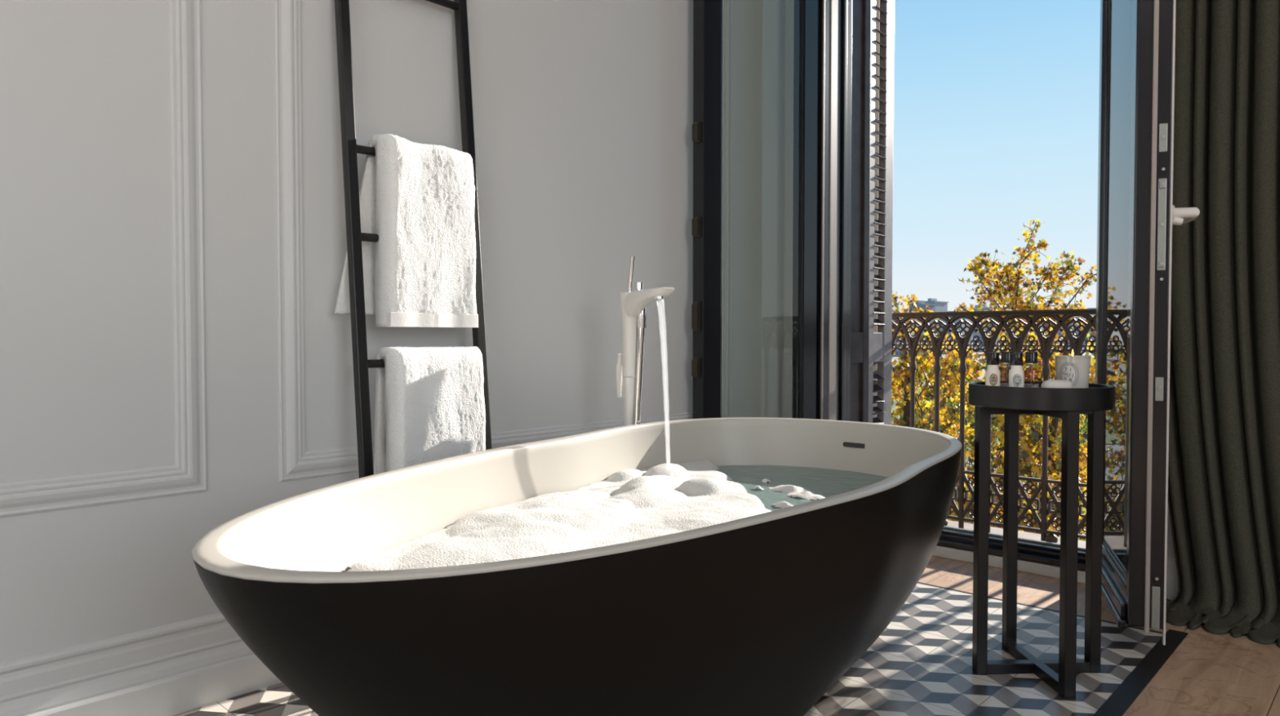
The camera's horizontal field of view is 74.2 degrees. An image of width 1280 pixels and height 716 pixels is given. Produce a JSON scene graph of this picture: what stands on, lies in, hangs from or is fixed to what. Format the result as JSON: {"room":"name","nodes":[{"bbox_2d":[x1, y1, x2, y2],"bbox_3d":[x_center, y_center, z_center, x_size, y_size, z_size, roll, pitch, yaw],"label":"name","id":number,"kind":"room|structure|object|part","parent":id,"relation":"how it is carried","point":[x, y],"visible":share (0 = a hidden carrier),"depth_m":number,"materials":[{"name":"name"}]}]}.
{"room":"bathroom","nodes":[
{"label":"bathroom","id":0,"kind":"room"},
{"bbox_2d":[0,0,785,662],"bbox_3d":[-1.052,-0.843,1.648,0.150,3.100,5.810,1,2,43],"label":"wall","id":1,"kind":"structure","parent":0,"point":[583,109],"depth_m":1.85,"materials":[{"name":"white paint"}]},
{"bbox_2d":[0,0,207,516],"bbox_3d":[-1.369,-0.872,1.192,0.013,2.318,1.412,1,2,43],"label":"trim","id":2,"kind":"structure","parent":1,"relation":"attached to","point":[188,474],"depth_m":1.69,"materials":[{"name":"white paint"}]},
{"bbox_2d":[0,612,281,715],"bbox_3d":[-1.201,0.627,1.402,0.040,0.174,5.190,1,2,43],"label":"baseboard","id":3,"kind":"structure","parent":1,"relation":"attached to","point":[171,669],"depth_m":1.64,"materials":[{"name":"white paint"}]},
{"bbox_2d":[274,0,733,481],"bbox_3d":[-0.227,-0.904,2.417,0.013,2.318,1.638,1,2,43],"label":"trim","id":4,"kind":"structure","parent":1,"relation":"attached to","point":[295,463],"depth_m":1.86,"materials":[{"name":"white paint"}]},
{"bbox_2d":[173,555,1279,715],"bbox_3d":[0.633,0.760,-0.303,5.033,0.008,5.190,1,2,43],"label":"floor","id":5,"kind":"structure","parent":0,"point":[921,664],"depth_m":1.89,"materials":[{"name":"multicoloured tile"}]},
{"bbox_2d":[334,0,492,478],"bbox_3d":[-0.521,-0.202,1.997,0.177,1.802,0.349,1,2,43],"label":"ladder","id":6,"kind":"object","parent":5,"relation":"on","point":[350,148],"visible":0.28,"depth_m":1.88,"materials":[{"name":"black metal"}]},
{"bbox_3d":[-0.631,-0.199,1.879,0.177,1.802,0.025,1,2,43],"label":"rail","id":7,"kind":"part","parent":6,"relation":"part of","materials":[{"name":"black metal"}]},
{"bbox_2d":[334,133,478,327],"bbox_3d":[-0.535,-0.292,1.983,0.112,0.438,0.344,1,2,43],"label":"bath towel","id":8,"kind":"object","parent":6,"relation":"hanging from","point":[418,198],"visible":0.94,"depth_m":1.95,"materials":[{"name":"white fabric"}]},
{"bbox_2d":[373,346,485,474],"bbox_3d":[-0.484,0.156,1.992,0.108,0.366,0.269,1,2,43],"label":"bath towel","id":9,"kind":"object","parent":6,"relation":"hanging from","point":[430,404],"visible":0.72,"depth_m":1.93,"materials":[{"name":"white fabric"}]},
{"bbox_3d":[-0.410,-0.205,2.115,0.177,1.802,0.025,1,2,43],"label":"rail","id":10,"kind":"part","parent":6,"relation":"part of","materials":[{"name":"black metal"}]},
{"bbox_2d":[191,417,961,715],"bbox_3d":[0.083,0.451,1.603,0.853,0.515,1.795,1,2,29],"label":"bathtub","id":11,"kind":"object","parent":5,"relation":"on","point":[762,614],"visible":0.89,"depth_m":1.10,"materials":[{"name":"black ceramic"}]},
{"bbox_2d":[717,465,879,506],"bbox_3d":[0.055,0.322,1.655,0.832,0.001,1.625,1,2,43],"label":"water","id":12,"kind":"object","parent":11,"relation":"in","point":[779,466],"visible":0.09,"depth_m":2.20,"materials":[{"name":"liquid"}]},
{"bbox_2d":[347,459,825,571],"bbox_3d":[0.098,0.300,1.668,0.706,0.047,1.352,1,2,29],"label":"foam","id":13,"kind":"object","parent":12,"relation":"on","point":[631,504],"visible":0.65,"depth_m":1.57,"materials":[{"name":"white"}]},
{"bbox_2d":[615,255,674,426],"bbox_3d":[0.006,0.208,2.222,0.096,0.968,0.310,-1,2,-19],"label":"tap","id":14,"kind":"object","parent":5,"relation":"on","point":[633,304],"visible":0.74,"depth_m":2.29,"materials":[{"name":"silver metal"}]},
{"bbox_3d":[-0.024,-0.228,2.301,0.013,0.100,0.034,-1,2,-21],"label":"lever","id":15,"kind":"part","parent":14,"relation":"part of","materials":[{"name":"silver metal"}]},
{"bbox_3d":[-0.003,-0.190,2.285,0.023,0.026,0.023,1,2,43],"label":"diverter knob","id":16,"kind":"part","parent":14,"relation":"part of","materials":[{"name":"silver metal"}]},
{"bbox_3d":[0.017,-0.142,2.203,0.052,0.070,0.282,-1,2,-22],"label":"spout","id":17,"kind":"part","parent":14,"relation":"part of","materials":[{"name":"white ceramic"}]},
{"bbox_2d":[968,381,1115,698],"bbox_3d":[0.885,0.380,1.883,0.293,0.643,0.293,1,2,43],"label":"side table","id":18,"kind":"object","parent":5,"relation":"on","point":[1067,404],"visible":0.95,"depth_m":1.87,"materials":[{"name":"black wood"}]},
{"bbox_3d":[0.757,0.401,1.879,0.024,0.601,0.025,0,1,-2],"label":"leg","id":19,"kind":"part","parent":18,"relation":"part of","materials":[{"name":"black wood"}]},
{"bbox_2d":[985,352,1000,386],"bbox_3d":[0.763,0.030,1.831,0.030,0.084,0.031,1,2,43],"label":"lotion bottle","id":20,"kind":"object","parent":18,"relation":"on","point":[993,375],"visible":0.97,"depth_m":1.82,"materials":[{"name":"beige"}]},
{"bbox_2d":[1000,351,1013,386],"bbox_3d":[0.824,0.028,1.901,0.031,0.084,0.031,1,2,43],"label":"bottle","id":21,"kind":"object","parent":18,"relation":"on","point":[1006,356],"visible":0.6,"depth_m":1.89,"materials":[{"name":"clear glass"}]},
{"bbox_3d":[0.880,0.398,2.011,0.025,0.601,0.024,0,1,-2],"label":"leg","id":22,"kind":"part","parent":18,"relation":"part of","materials":[{"name":"black wood"}]},
{"bbox_2d":[1008,352,1024,386],"bbox_3d":[0.801,0.031,1.801,0.030,0.084,0.031,1,2,43],"label":"lotion bottle","id":23,"kind":"object","parent":18,"relation":"on","point":[1016,375],"visible":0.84,"depth_m":1.79,"materials":[{"name":"white"}]},
{"bbox_2d":[1023,351,1039,387],"bbox_3d":[0.868,0.029,1.876,0.031,0.084,0.031,1,2,43],"label":"bottle","id":24,"kind":"object","parent":18,"relation":"on","point":[1031,357],"visible":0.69,"depth_m":1.86,"materials":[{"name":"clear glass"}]},
{"bbox_2d":[968,381,1115,411],"bbox_3d":[0.885,0.082,1.875,0.293,0.048,0.293,1,2,43],"label":"tray","id":25,"kind":"object","parent":18,"relation":"on","point":[1098,397],"depth_m":1.75,"materials":[{"name":"black wood"}]},
{"bbox_2d":[1040,379,1073,387],"bbox_3d":[0.871,0.059,1.767,0.063,0.028,0.039,0,1,-2],"label":"soap bar","id":26,"kind":"object","parent":18,"relation":"on","point":[1051,383],"visible":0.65,"depth_m":1.75,"materials":[{"name":"grey"}]},
{"bbox_3d":[0.889,0.404,1.755,0.025,0.601,0.024,0,1,-2],"label":"leg","id":27,"kind":"part","parent":18,"relation":"part of","materials":[{"name":"black wood"}]},
{"bbox_2d":[1054,349,1090,387],"bbox_3d":[0.951,0.026,1.861,0.071,0.091,0.071,1,2,43],"label":"candle","id":28,"kind":"object","parent":18,"relation":"on","point":[1074,369],"visible":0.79,"depth_m":1.83,"materials":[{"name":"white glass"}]},
{"bbox_3d":[1.013,0.401,1.888,0.024,0.601,0.025,0,1,-2],"label":"leg","id":29,"kind":"part","parent":18,"relation":"part of","materials":[{"name":"black wood"}]},
{"bbox_2d":[1165,0,1279,647],"bbox_3d":[1.938,-0.746,1.741,1.584,2.900,0.214,1,2,43],"label":"curtain","id":30,"kind":"object","parent":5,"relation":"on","point":[1224,500],"visible":0.77,"depth_m":2.20,"materials":[{"name":"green fabric"}]},
{"bbox_2d":[872,0,879,417],"bbox_3d":[1.039,-0.937,3.333,5.013,4.000,0.490,1,2,43],"label":"wall","id":31,"kind":"structure","parent":0,"point":[877,2],"depth_m":3.65,"materials":[{"name":"grey"}]},
{"bbox_2d":[849,0,894,424],"bbox_3d":[0.947,-0.642,3.523,0.055,2.800,0.385,1,2,43],"label":"shutter","id":32,"kind":"object","parent":31,"relation":"attached to","point":[868,347],"visible":0.72,"depth_m":3.50,"materials":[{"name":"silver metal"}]},
{"bbox_3d":[0.875,-0.640,3.442,0.161,2.800,0.032,-1,2,-41],"label":"shutter panel","id":33,"kind":"part","parent":32,"relation":"part of","materials":[{"name":"grey metal"}]},
{"bbox_3d":[1.006,-0.643,3.584,0.032,2.800,0.216,1,2,43],"label":"shutter panel","id":34,"kind":"part","parent":32,"relation":"part of","materials":[{"name":"paint"}]},
{"bbox_2d":[946,520,1085,547],"bbox_3d":[1.626,0.851,3.237,5.200,0.430,1.080,1,2,43],"label":"balcony","id":35,"kind":"object","parent":31,"relation":"attached to","point":[950,523],"depth_m":3.83,"materials":[{"name":"stone"}]},
{"bbox_2d":[891,308,1096,542],"bbox_3d":[1.771,0.298,3.552,3.460,1.000,0.051,1,2,43],"label":"balcony railing","id":36,"kind":"object","parent":35,"relation":"on","point":[1046,344],"visible":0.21,"depth_m":3.73,"materials":[{"name":"brown metal"}]},
{"bbox_3d":[1.809,-0.191,3.504,3.324,0.022,0.032,1,2,43],"label":"rail","id":37,"kind":"part","parent":36,"relation":"part of","materials":[{"name":"brown metal"}]},
{"bbox_3d":[1.805,0.632,3.529,3.350,0.228,0.022,1,2,43],"label":"panel","id":38,"kind":"part","parent":36,"relation":"part of","materials":[{"name":"brown metal"}]},
{"bbox_2d":[783,0,1175,557],"bbox_3d":[2.391,-0.840,1.654,5.183,3.106,0.130,1,2,43],"label":"wall","id":39,"kind":"structure","parent":0,"point":[789,4],"depth_m":3.25,"materials":[{"name":"grey paint"}]},
{"bbox_2d":[691,0,1199,644],"bbox_3d":[0.963,-0.734,2.621,1.408,2.829,0.844,1,2,43],"label":"door","id":40,"kind":"structure","parent":39,"relation":"in","point":[1134,575],"depth_m":2.48,"materials":[{"name":"black paint"}]},
{"bbox_3d":[0.187,0.032,2.803,0.020,0.066,0.026,-1,2,-40],"label":"latch plate","id":41,"kind":"part","parent":40,"relation":"part of","materials":[{"name":"brown metal"}]},
{"bbox_3d":[0.187,-0.138,2.799,0.020,0.100,0.026,-1,2,-40],"label":"latch plate","id":42,"kind":"part","parent":40,"relation":"part of","materials":[{"name":"brown metal"}]},
{"bbox_3d":[0.187,-0.433,2.791,0.020,0.066,0.026,-1,2,-40],"label":"latch plate","id":43,"kind":"part","parent":40,"relation":"part of","materials":[{"name":"brown metal"}]},
{"bbox_3d":[0.187,-0.743,2.783,0.020,0.066,0.026,-1,2,-40],"label":"latch plate","id":44,"kind":"part","parent":40,"relation":"part of","materials":[{"name":"brown metal"}]},
{"bbox_3d":[1.094,-0.756,2.917,1.100,2.800,0.232,1,2,43],"label":"frame","id":45,"kind":"part","parent":40,"relation":"part of","materials":[{"name":"black paint"}]},
{"bbox_3d":[1.240,0.605,2.258,0.020,0.057,0.558,1,2,21],"label":"drip rail","id":46,"kind":"part","parent":40,"relation":"part of","materials":[{"name":"grey metal"}]},
{"bbox_3d":[1.269,-0.332,1.990,0.071,0.048,0.105,1,2,21],"label":"handle","id":47,"kind":"part","parent":40,"relation":"part of","materials":[{"name":"white metal"}]},
{"bbox_2d":[1166,556,1177,599],"bbox_3d":[2.041,0.640,1.916,1.600,0.120,0.020,1,2,43],"label":"baseboard","id":48,"kind":"structure","parent":39,"relation":"attached to","point":[1171,571],"depth_m":2.40,"materials":[{"name":"white paint"}]},
{"label":"outside","id":49,"kind":"structure","parent":0,"visible":0},
{"bbox_2d":[891,351,1094,538],"bbox_3d":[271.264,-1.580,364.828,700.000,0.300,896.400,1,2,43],"label":"ground","id":50,"kind":"structure","parent":49,"point":[979,353],"depth_m":211.81,"materials":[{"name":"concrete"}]},
{"bbox_2d":[891,319,921,356],"bbox_3d":[101.413,-8.972,324.914,8.331,16.553,14.600,1,2,43],"label":"building","id":51,"kind":"structure","parent":50,"relation":"on","point":[898,353],"depth_m":319.59,"materials":[{"name":"beige concrete"}]},
{"bbox_2d":[907,300,936,355],"bbox_3d":[117.057,-12.561,351.254,5.747,22.360,14.600,1,2,43],"label":"building","id":52,"kind":"structure","parent":50,"relation":"on","point":[920,303],"depth_m":348.36,"materials":[{"name":"grey concrete"}]},
{"bbox_2d":[924,297,948,333],"bbox_3d":[132.296,-14.413,380.749,6.862,24.530,14.600,1,2,43],"label":"building","id":53,"kind":"structure","parent":50,"relation":"on","point":[944,307],"depth_m":377.86,"materials":[{"name":"grey concrete"}]},
{"bbox_2d":[891,338,1004,467],"bbox_3d":[7.997,3.281,22.678,4.619,7.761,3.701,0,2,16],"label":"tree","id":54,"kind":"object","parent":50,"relation":"on","point":[952,406],"visible":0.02,"depth_m":22.11,"materials":[{"name":"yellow plant"}]},
{"bbox_2d":[937,311,973,353],"bbox_3d":[138.592,-11.249,372.235,10.506,18.647,14.600,1,2,43],"label":"building","id":55,"kind":"structure","parent":50,"relation":"on","point":[959,329],"depth_m":367.40,"materials":[{"name":"grey concrete"}]},
{"bbox_2d":[891,292,1040,488],"bbox_3d":[4.222,3.248,11.755,3.222,8.394,3.308,-1,2,-32],"label":"plane tree","id":56,"kind":"object","parent":50,"relation":"on","point":[900,380],"visible":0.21,"depth_m":11.58,"materials":[{"name":"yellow plant"}]},
{"bbox_2d":[962,305,1006,351],"bbox_3d":[172.029,-14.820,423.007,17.102,23.147,14.600,1,2,43],"label":"building","id":57,"kind":"structure","parent":50,"relation":"on","point":[984,308],"depth_m":417.34,"materials":[{"name":"grey concrete"}]},
{"bbox_2d":[891,383,1087,449],"bbox_3d":[5.449,4.482,124.884,138.000,0.050,70.000,1,2,43],"label":"lawn","id":58,"kind":"structure","parent":50,"relation":"on","point":[894,408],"depth_m":88.79,"materials":[{"name":"green plant"}]},
{"bbox_2d":[893,219,1097,539],"bbox_3d":[4.124,3.007,9.560,2.972,8.998,3.899,-1,2,-39],"label":"plane tree","id":59,"kind":"object","parent":50,"relation":"on","point":[1031,442],"visible":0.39,"depth_m":9.19,"materials":[{"name":"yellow plant"}]},
{"bbox_2d":[946,449,1086,541],"bbox_3d":[3.101,4.212,7.549,2.008,6.687,2.884,-1,2,-39],"label":"plane tree","id":60,"kind":"object","parent":50,"relation":"on","point":[967,453],"visible":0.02,"depth_m":7.33,"materials":[{"name":"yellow plant"}]},
{"bbox_2d":[1000,317,1049,353],"bbox_3d":[168.954,-10.891,371.303,17.271,17.978,14.600,1,2,43],"label":"building","id":61,"kind":"structure","parent":50,"relation":"on","point":[1042,328],"depth_m":364.54,"materials":[{"name":"beige concrete"}]},
{"bbox_2d":[965,375,1095,506],"bbox_3d":[10.187,3.570,20.743,5.078,7.285,3.537,0,2,16],"label":"plane tree","id":62,"kind":"object","parent":50,"relation":"on","point":[1083,416],"visible":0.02,"depth_m":20.39,"materials":[{"name":"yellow plant"}]},
{"bbox_2d":[1019,333,1095,487],"bbox_3d":[6.569,3.532,12.176,4.132,7.806,3.484,-1,2,-32],"label":"tree","id":63,"kind":"object","parent":50,"relation":"on","point":[1084,424],"visible":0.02,"depth_m":12.28,"materials":[{"name":"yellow plant"}]},
{"bbox_2d":[1050,315,1089,351],"bbox_3d":[218.528,-14.487,434.380,19.148,21.890,14.600,1,2,43],"label":"building","id":64,"kind":"structure","parent":50,"relation":"on","point":[1077,332],"depth_m":426.30,"materials":[{"name":"grey concrete"}]},
{"bbox_2d":[1087,307,1096,350],"bbox_3d":[255.199,-16.194,454.854,23.534,24.240,14.600,1,2,43],"label":"building","id":65,"kind":"structure","parent":50,"relation":"on","point":[1091,338],"depth_m":456.01,"materials":[{"name":"grey concrete"}]}
]}

